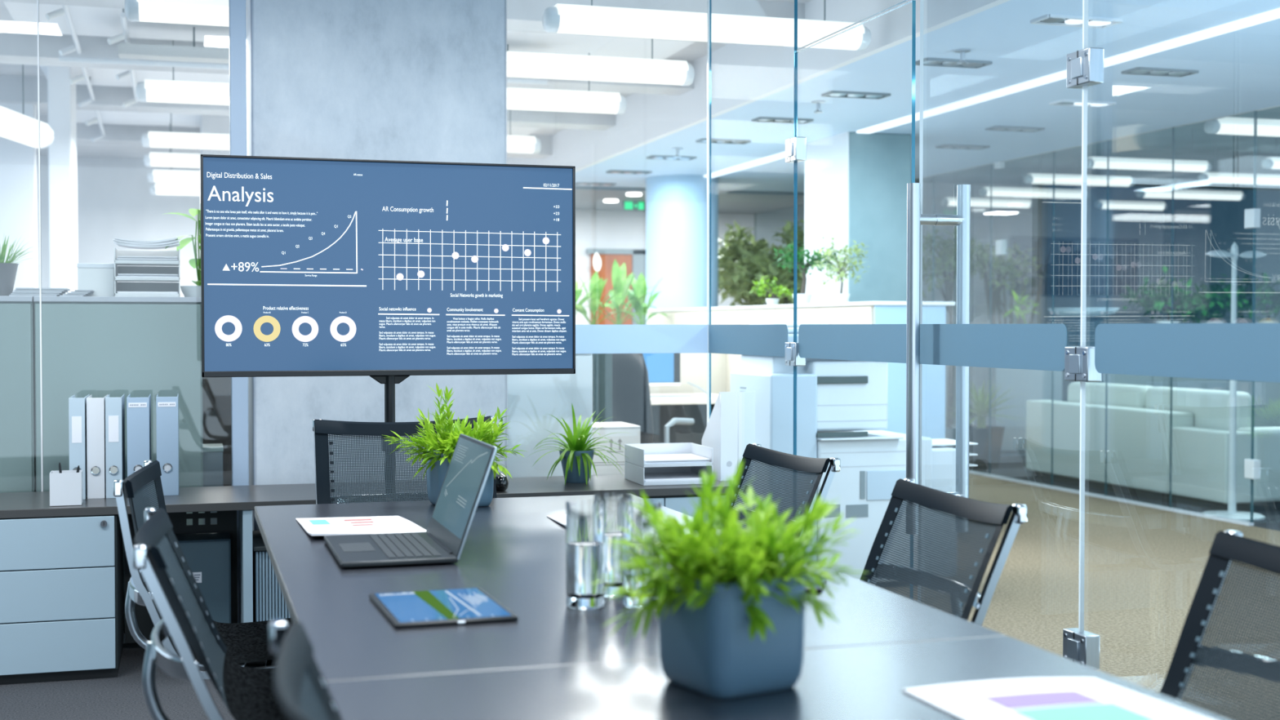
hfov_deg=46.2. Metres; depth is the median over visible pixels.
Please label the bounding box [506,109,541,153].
pendant lamp
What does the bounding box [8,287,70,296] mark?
paper stack
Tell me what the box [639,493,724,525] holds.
base cabinet
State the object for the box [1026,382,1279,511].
sofa
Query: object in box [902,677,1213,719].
printed report
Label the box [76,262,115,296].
box
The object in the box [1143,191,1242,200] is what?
diffuser
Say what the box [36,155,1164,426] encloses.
wall
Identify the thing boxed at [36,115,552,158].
ceiling light
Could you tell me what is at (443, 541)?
laptop
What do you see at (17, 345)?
partition panel
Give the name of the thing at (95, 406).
ring binder
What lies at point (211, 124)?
wall pillar
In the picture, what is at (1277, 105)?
wall header
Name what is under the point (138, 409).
ring binder
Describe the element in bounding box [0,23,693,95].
ceiling light
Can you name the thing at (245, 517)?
panel board
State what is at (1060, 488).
trim
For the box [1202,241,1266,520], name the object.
lamp
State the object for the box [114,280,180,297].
tray
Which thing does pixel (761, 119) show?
recessed light
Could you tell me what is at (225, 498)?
countertop
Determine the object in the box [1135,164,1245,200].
pendant lamp
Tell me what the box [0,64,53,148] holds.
pendant lamp
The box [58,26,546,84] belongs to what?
ceiling light
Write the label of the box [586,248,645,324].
door
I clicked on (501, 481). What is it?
speaker
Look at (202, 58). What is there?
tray
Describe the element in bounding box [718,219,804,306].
indoor tree
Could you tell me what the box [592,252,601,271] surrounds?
flower
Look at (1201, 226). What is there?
wall
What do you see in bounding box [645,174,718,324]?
round column
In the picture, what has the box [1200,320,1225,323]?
pot
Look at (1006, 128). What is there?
recessed light
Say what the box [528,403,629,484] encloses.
spider plant
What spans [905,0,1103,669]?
door
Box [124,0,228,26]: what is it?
pendant lamp
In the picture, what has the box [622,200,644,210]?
exit sign
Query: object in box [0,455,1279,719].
floor
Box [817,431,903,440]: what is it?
tray
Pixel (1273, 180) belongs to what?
diffuser
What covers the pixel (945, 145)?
recessed light
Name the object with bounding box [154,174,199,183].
diffuser
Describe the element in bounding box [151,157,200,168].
diffuser
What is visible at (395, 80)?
wall column
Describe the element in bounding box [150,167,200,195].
pendant lamp
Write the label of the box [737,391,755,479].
magazine file
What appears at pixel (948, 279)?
indoor tree
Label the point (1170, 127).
glass partition
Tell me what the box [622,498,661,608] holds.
water glass
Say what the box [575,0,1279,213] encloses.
ceiling
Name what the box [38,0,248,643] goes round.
glass partition
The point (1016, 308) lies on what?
leafy bush
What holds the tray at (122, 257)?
on the tray at (122, 273)
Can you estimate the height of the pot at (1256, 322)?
0.132 m
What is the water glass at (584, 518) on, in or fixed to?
on the conference table at (557, 661)
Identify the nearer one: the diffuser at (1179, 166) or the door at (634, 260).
the diffuser at (1179, 166)
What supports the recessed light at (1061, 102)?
in the ceiling at (1239, 70)
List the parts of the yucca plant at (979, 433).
pot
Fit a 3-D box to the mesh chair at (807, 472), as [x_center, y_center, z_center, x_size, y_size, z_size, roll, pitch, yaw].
[0.163,0.715,4.420,0.676,0.882,0.575,0,1,-20]
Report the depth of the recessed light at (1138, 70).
7.88 m
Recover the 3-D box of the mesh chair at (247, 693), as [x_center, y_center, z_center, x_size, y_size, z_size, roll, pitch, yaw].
[-0.624,0.749,2.920,0.676,0.882,0.575,0,1,-16]
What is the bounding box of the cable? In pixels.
[687,382,706,395]
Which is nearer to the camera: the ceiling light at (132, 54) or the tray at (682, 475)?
the tray at (682, 475)
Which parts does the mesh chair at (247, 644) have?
backrest, seat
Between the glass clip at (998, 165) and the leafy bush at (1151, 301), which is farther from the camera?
the leafy bush at (1151, 301)
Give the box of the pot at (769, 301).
[765,298,778,305]
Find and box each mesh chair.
[113,459,292,679]
[133,507,287,719]
[268,619,342,719]
[311,415,497,504]
[729,443,839,544]
[859,478,1026,626]
[1159,529,1279,719]
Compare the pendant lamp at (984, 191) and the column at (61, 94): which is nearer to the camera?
the column at (61, 94)
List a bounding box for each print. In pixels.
[593,427,640,452]
[594,463,624,465]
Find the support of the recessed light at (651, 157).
in the ceiling at (1239, 70)
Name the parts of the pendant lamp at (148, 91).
cord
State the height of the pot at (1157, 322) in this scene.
0.132 m
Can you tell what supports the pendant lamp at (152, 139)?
hanging from the ceiling at (695, 51)
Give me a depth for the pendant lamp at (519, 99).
9.16 m
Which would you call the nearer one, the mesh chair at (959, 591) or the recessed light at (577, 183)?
the mesh chair at (959, 591)
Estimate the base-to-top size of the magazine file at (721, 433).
0.368 m
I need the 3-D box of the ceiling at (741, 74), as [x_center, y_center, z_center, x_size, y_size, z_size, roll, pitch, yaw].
[1.148,-1.762,7.361,0.050,0.500,19.500,0,1,-17]
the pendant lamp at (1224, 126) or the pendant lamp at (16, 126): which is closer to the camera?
the pendant lamp at (16, 126)
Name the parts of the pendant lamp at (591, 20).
cord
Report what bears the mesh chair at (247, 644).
on the floor
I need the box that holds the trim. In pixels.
[968,470,1253,525]
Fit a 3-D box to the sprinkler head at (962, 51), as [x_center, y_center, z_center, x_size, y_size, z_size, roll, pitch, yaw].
[1.571,-1.475,7.308,0.080,0.070,0.078,0,1,-17]
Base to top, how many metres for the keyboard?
0.020 m
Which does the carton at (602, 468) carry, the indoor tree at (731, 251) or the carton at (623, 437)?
the carton at (623, 437)
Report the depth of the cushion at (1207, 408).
10.62 m
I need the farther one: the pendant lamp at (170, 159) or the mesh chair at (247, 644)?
the pendant lamp at (170, 159)
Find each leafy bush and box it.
[749,275,798,305]
[1002,287,1039,324]
[1120,265,1203,323]
[1161,274,1252,323]
[1221,272,1279,323]
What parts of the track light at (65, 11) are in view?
rail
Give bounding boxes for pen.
[58,462,62,473]
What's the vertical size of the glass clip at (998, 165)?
0.120 m
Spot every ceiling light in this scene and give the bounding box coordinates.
[0,0,804,46]
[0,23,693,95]
[0,75,615,130]
[3,1,695,59]
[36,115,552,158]
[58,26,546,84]
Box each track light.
[45,4,105,142]
[106,8,141,114]
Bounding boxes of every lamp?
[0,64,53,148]
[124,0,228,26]
[135,40,229,105]
[141,113,229,150]
[143,123,200,168]
[147,147,199,183]
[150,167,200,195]
[506,38,694,85]
[506,53,626,114]
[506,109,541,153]
[542,0,871,51]
[940,172,1033,208]
[978,162,1088,199]
[1022,146,1134,186]
[1087,128,1211,172]
[1094,177,1168,210]
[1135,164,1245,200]
[1197,142,1279,185]
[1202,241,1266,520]
[1203,116,1279,137]
[1261,136,1279,168]
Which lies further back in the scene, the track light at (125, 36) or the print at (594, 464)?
the track light at (125, 36)
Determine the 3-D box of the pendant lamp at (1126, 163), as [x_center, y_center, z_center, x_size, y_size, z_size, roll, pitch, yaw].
[4.439,-1.849,13.106,1.261,0.385,0.115,0,1,-17]
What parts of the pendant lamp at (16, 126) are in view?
cord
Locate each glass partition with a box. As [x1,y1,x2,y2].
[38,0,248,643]
[506,0,708,469]
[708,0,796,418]
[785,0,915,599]
[794,0,908,50]
[911,175,933,302]
[933,164,991,474]
[989,151,1053,484]
[1051,140,1107,495]
[1080,0,1279,631]
[1105,127,1173,507]
[1169,111,1255,522]
[1252,111,1279,522]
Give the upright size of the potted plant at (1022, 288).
2.194 m
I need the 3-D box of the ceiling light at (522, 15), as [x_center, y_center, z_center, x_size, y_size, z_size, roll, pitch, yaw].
[-3.561,-1.812,6.928,9.215,0.180,0.300,0,1,-17]
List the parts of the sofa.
frame, panel, arm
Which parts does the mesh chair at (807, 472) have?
rail, backrest, rail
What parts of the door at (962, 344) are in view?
handle, handle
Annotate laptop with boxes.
[324,433,497,568]
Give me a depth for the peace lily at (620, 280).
12.25 m
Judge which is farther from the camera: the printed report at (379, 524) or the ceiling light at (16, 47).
the ceiling light at (16, 47)
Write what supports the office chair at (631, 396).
on the floor
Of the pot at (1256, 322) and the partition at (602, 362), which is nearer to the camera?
the partition at (602, 362)
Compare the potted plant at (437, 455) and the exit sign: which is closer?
the potted plant at (437, 455)
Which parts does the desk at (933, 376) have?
door, door, door, door, door, door, panel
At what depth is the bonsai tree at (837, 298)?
9.83 m
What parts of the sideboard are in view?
door, door, door, door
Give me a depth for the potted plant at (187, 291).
6.37 m
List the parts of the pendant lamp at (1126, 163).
cord, cord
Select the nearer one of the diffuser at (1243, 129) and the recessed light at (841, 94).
the recessed light at (841, 94)
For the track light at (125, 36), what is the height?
0.215 m
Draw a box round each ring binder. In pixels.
[68,394,89,499]
[86,394,107,498]
[105,393,125,498]
[126,393,151,476]
[155,393,178,495]
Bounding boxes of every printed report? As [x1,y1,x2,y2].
[295,515,426,535]
[546,514,565,525]
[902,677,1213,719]
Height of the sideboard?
1.175 m
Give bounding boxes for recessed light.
[575,182,616,186]
[604,199,617,202]
[605,169,652,174]
[626,192,641,195]
[646,155,696,159]
[695,137,751,144]
[751,116,813,124]
[821,90,890,99]
[915,57,992,68]
[935,143,989,149]
[985,125,1044,132]
[1030,13,1123,28]
[1048,99,1116,107]
[1121,66,1199,77]
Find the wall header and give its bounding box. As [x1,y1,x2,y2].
[915,105,1279,179]
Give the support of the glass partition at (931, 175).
in the wall header
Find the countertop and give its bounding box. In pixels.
[0,474,748,518]
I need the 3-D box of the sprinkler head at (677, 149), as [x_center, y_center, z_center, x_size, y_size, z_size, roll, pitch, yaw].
[0.284,-1.567,11.364,0.080,0.070,0.078,0,1,-17]
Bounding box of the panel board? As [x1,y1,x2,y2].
[238,510,253,622]
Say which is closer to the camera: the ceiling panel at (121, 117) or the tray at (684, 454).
the tray at (684, 454)
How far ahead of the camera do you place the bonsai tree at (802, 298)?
10.37 m
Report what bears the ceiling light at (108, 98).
attached to the ceiling at (695, 51)
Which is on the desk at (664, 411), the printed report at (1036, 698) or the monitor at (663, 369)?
the monitor at (663, 369)
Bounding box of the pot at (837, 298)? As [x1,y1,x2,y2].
[831,293,849,302]
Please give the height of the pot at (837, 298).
0.066 m
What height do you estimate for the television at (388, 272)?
1.808 m
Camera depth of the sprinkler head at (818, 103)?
8.97 m
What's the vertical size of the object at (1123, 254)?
0.735 m
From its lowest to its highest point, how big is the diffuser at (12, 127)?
0.083 m
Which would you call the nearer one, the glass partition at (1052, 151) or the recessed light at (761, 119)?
the recessed light at (761, 119)
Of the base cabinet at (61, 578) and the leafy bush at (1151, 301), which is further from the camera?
the leafy bush at (1151, 301)
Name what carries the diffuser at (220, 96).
attached to the pendant lamp at (148, 91)
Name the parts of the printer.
scanner lid, bypass door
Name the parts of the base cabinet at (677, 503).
door, door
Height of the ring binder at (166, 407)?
0.374 m
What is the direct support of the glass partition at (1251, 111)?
in the wall header
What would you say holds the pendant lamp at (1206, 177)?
hanging from the ceiling at (1237, 151)
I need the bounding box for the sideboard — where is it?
[973,366,1279,456]
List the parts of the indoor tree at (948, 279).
pot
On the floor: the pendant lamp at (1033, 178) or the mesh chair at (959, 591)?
the mesh chair at (959, 591)
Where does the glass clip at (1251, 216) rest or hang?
attached to the glass partition at (1251, 111)
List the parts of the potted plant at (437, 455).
pot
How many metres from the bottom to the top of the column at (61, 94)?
3.000 m
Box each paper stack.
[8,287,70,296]
[59,289,94,296]
[112,237,179,249]
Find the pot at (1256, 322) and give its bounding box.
[1255,320,1279,323]
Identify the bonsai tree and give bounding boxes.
[772,240,847,303]
[811,236,869,302]
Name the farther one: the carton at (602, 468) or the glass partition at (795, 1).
the carton at (602, 468)
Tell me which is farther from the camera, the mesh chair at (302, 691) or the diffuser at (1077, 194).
the diffuser at (1077, 194)
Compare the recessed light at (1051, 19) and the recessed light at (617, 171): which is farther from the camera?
the recessed light at (617, 171)
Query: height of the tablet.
0.010 m
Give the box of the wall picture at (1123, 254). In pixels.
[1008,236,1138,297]
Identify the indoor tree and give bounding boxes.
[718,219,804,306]
[718,220,792,305]
[922,225,980,448]
[969,237,1045,425]
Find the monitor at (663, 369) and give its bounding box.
[642,353,679,385]
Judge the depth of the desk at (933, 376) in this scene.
8.96 m
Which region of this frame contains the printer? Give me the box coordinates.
[730,320,977,582]
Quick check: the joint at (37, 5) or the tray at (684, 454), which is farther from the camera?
the tray at (684, 454)
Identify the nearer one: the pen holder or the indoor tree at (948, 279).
the pen holder
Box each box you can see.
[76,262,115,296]
[203,443,223,524]
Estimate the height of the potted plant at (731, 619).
0.325 m
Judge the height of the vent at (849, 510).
0.065 m
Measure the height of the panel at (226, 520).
0.553 m
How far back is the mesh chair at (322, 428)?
4.71 m
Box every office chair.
[202,377,231,486]
[612,353,694,444]
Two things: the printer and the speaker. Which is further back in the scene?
the printer
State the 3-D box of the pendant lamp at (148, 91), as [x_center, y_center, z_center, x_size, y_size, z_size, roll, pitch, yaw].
[-2.236,-1.734,9.006,1.500,0.430,0.154,0,1,-17]
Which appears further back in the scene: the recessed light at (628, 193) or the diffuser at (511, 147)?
the recessed light at (628, 193)
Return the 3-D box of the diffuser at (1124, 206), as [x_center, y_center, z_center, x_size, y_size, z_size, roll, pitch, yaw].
[5.749,-1.787,17.553,0.830,0.055,0.112,0,1,-17]
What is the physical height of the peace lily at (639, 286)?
0.442 m
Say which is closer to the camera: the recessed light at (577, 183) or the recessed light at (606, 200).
the recessed light at (577, 183)
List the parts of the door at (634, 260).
frame, frame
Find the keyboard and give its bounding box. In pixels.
[650,395,694,399]
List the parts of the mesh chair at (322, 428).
rail, backrest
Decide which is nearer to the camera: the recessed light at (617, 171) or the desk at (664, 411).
the desk at (664, 411)
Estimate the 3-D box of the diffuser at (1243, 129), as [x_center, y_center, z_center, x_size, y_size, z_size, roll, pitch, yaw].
[4.416,-1.626,10.665,0.780,0.064,0.138,0,1,-17]
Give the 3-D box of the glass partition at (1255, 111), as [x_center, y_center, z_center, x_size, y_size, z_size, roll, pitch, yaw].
[4.279,-0.270,9.532,0.890,2.580,0.012,0,1,-17]
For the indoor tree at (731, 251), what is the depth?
14.97 m
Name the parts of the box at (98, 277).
lid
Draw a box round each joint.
[36,0,43,491]
[707,0,709,422]
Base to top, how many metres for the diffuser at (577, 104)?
0.069 m
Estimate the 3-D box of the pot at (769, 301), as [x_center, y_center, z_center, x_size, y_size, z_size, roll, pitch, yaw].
[0.968,-0.421,10.960,0.100,0.055,0.100,0,1,-17]
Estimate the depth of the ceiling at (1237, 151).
15.57 m
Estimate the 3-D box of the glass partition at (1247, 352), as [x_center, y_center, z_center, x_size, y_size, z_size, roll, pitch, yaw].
[1.583,-0.198,2.389,0.016,2.800,3.064,0,1,-17]
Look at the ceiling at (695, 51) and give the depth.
12.39 m
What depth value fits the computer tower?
5.66 m
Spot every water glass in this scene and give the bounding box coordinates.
[565,499,604,608]
[594,492,631,596]
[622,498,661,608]
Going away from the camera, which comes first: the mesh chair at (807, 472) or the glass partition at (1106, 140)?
the mesh chair at (807, 472)
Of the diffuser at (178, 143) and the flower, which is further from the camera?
the flower
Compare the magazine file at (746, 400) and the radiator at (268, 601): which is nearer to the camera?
the radiator at (268, 601)
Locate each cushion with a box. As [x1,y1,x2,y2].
[1067,382,1153,408]
[1145,386,1251,430]
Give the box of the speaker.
[495,472,508,491]
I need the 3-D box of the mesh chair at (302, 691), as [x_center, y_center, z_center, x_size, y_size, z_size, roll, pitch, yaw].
[-0.075,0.776,1.744,0.676,0.882,0.575,0,1,-17]
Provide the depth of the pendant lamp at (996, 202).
17.13 m
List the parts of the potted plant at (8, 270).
pot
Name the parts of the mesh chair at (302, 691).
backrest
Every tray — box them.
[114,247,179,266]
[114,263,180,281]
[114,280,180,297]
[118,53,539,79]
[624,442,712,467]
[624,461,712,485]
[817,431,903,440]
[931,438,977,445]
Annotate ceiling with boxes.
[0,0,810,159]
[506,0,1010,172]
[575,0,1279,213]
[911,106,1279,189]
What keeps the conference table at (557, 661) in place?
on the floor
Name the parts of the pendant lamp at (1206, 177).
cord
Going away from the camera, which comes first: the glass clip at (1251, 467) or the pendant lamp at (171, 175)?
the glass clip at (1251, 467)
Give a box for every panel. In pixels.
[0,296,35,493]
[33,296,203,632]
[39,65,604,92]
[76,109,540,136]
[124,510,237,643]
[506,353,592,477]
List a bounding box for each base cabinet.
[0,514,123,684]
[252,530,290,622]
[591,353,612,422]
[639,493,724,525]
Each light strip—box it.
[703,151,785,177]
[856,8,1279,133]
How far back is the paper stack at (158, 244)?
6.21 m
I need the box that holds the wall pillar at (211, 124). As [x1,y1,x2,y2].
[200,115,229,184]
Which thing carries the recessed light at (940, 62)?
in the ceiling at (1239, 70)
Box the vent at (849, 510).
[825,504,868,517]
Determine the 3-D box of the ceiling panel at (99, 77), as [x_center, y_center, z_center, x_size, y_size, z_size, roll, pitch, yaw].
[-2.081,-1.943,10.299,3.800,0.050,1.400,0,1,-17]
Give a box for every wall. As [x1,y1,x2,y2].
[0,102,38,291]
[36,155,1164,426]
[648,352,726,394]
[1162,173,1279,323]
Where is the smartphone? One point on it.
(817, 588)
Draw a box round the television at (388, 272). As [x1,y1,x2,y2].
[200,154,575,493]
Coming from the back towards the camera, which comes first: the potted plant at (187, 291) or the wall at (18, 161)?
the wall at (18, 161)
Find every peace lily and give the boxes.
[575,252,629,324]
[575,280,593,315]
[580,259,657,324]
[599,272,667,324]
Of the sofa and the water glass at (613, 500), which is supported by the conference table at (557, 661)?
the water glass at (613, 500)
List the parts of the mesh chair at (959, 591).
rail, backrest, rail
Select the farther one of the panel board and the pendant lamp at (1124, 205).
the pendant lamp at (1124, 205)
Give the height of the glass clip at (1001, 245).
0.120 m
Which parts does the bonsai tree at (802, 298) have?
pot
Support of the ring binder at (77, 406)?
on the countertop
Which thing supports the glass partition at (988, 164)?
in the wall header
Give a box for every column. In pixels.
[47,66,77,293]
[245,0,506,530]
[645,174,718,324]
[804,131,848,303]
[848,132,911,302]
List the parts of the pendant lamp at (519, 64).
cord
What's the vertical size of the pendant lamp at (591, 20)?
0.428 m
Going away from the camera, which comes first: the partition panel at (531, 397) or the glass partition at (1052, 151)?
the partition panel at (531, 397)
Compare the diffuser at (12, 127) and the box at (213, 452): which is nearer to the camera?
the box at (213, 452)
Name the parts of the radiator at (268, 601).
lid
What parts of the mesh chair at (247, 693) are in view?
rail, backrest, seat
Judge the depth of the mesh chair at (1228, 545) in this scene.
2.65 m
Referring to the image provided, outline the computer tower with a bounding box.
[168,532,231,653]
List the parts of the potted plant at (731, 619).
pot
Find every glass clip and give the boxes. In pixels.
[994,161,1004,168]
[995,240,1006,254]
[1244,208,1260,228]
[1244,458,1260,479]
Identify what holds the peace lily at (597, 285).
on the wall
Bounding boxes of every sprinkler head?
[672,147,682,157]
[811,100,825,113]
[954,48,970,64]
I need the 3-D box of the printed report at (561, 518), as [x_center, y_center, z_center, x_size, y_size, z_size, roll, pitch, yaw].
[-0.099,0.421,3.950,0.250,0.011,0.360,0,1,-17]
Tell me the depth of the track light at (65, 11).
8.79 m
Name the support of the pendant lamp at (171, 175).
hanging from the ceiling at (695, 51)
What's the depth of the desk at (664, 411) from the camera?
10.49 m
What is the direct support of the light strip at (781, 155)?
attached to the ceiling at (1239, 70)
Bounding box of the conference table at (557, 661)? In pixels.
[254,494,1229,719]
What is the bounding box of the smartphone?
[805,577,826,592]
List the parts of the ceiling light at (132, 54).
rail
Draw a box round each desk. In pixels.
[647,301,955,446]
[650,393,720,445]
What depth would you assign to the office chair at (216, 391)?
7.01 m
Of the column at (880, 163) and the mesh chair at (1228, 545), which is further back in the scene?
the column at (880, 163)
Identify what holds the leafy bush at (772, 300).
on the desk at (933, 376)
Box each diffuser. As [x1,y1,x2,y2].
[0,115,53,147]
[146,88,229,105]
[150,137,229,150]
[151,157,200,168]
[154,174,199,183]
[155,187,200,195]
[506,60,686,84]
[506,95,618,114]
[506,142,534,153]
[556,14,862,49]
[947,200,1030,208]
[986,190,1081,199]
[1031,177,1131,186]
[1092,160,1207,172]
[1101,204,1164,210]
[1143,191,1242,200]
[1206,176,1279,185]
[1216,123,1279,137]
[1270,161,1279,168]
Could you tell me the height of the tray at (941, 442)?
0.008 m
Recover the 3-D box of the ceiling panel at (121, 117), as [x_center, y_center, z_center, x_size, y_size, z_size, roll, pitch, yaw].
[-2.660,-1.987,12.213,3.800,0.050,1.600,0,1,-17]
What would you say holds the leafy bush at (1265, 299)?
on the sideboard
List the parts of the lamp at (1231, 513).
blade, blade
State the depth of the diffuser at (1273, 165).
12.94 m
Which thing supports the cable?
on the desk at (664, 411)
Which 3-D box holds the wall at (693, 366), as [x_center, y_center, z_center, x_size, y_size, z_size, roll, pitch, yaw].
[0.075,0.405,11.082,1.304,1.200,0.050,0,1,-17]
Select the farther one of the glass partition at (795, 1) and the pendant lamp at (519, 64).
the pendant lamp at (519, 64)
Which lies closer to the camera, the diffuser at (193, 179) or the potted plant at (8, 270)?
the potted plant at (8, 270)
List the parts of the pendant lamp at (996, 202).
cord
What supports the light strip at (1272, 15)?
attached to the ceiling at (1239, 70)
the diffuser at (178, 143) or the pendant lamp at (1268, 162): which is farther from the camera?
the pendant lamp at (1268, 162)
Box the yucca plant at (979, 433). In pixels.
[945,376,1025,468]
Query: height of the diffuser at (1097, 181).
0.055 m
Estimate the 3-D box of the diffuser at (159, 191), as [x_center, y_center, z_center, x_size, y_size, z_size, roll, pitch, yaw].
[-4.217,-1.702,15.325,1.380,0.063,0.135,0,1,-17]
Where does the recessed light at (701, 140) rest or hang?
in the ceiling at (1239, 70)
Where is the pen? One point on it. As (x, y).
(60, 464)
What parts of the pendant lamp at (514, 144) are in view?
cord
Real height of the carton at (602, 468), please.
0.189 m
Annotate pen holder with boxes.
[49,470,83,506]
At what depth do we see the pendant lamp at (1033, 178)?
14.44 m
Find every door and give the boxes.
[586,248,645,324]
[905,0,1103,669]
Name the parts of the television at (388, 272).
casing, post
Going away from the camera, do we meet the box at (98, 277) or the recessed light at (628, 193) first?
the box at (98, 277)
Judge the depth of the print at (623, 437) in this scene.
7.55 m
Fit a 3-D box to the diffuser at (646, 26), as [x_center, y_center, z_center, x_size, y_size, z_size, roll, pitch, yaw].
[0.329,-1.511,6.955,1.468,0.067,0.145,0,1,-17]
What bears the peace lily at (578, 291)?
on the wall
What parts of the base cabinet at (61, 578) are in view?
drawer, drawer, drawer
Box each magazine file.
[702,391,737,480]
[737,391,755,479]
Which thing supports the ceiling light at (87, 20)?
attached to the ceiling at (695, 51)
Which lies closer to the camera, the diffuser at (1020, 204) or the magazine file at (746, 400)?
the magazine file at (746, 400)
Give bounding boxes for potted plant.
[0,236,35,296]
[164,208,201,297]
[384,382,525,506]
[588,457,869,698]
[982,241,1052,324]
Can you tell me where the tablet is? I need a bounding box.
[368,587,518,628]
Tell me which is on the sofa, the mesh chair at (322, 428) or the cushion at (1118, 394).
the cushion at (1118, 394)
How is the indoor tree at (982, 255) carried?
on the floor
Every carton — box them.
[592,422,640,462]
[592,462,624,475]
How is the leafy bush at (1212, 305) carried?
on the sideboard
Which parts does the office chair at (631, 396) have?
backrest, armrest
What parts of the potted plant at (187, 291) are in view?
pot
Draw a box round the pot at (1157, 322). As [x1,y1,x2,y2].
[1155,320,1180,323]
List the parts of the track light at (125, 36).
rail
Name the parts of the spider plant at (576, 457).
pot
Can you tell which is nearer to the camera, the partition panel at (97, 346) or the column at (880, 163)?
the partition panel at (97, 346)
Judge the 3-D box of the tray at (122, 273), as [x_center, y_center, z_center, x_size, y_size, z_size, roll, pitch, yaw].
[-2.065,-0.364,6.295,0.257,0.066,0.220,0,1,-17]
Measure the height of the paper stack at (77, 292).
0.027 m
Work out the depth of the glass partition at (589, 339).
6.53 m
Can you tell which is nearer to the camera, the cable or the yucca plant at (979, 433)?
the cable
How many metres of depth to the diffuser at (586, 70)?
8.00 m
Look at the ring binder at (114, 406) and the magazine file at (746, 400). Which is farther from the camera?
the magazine file at (746, 400)

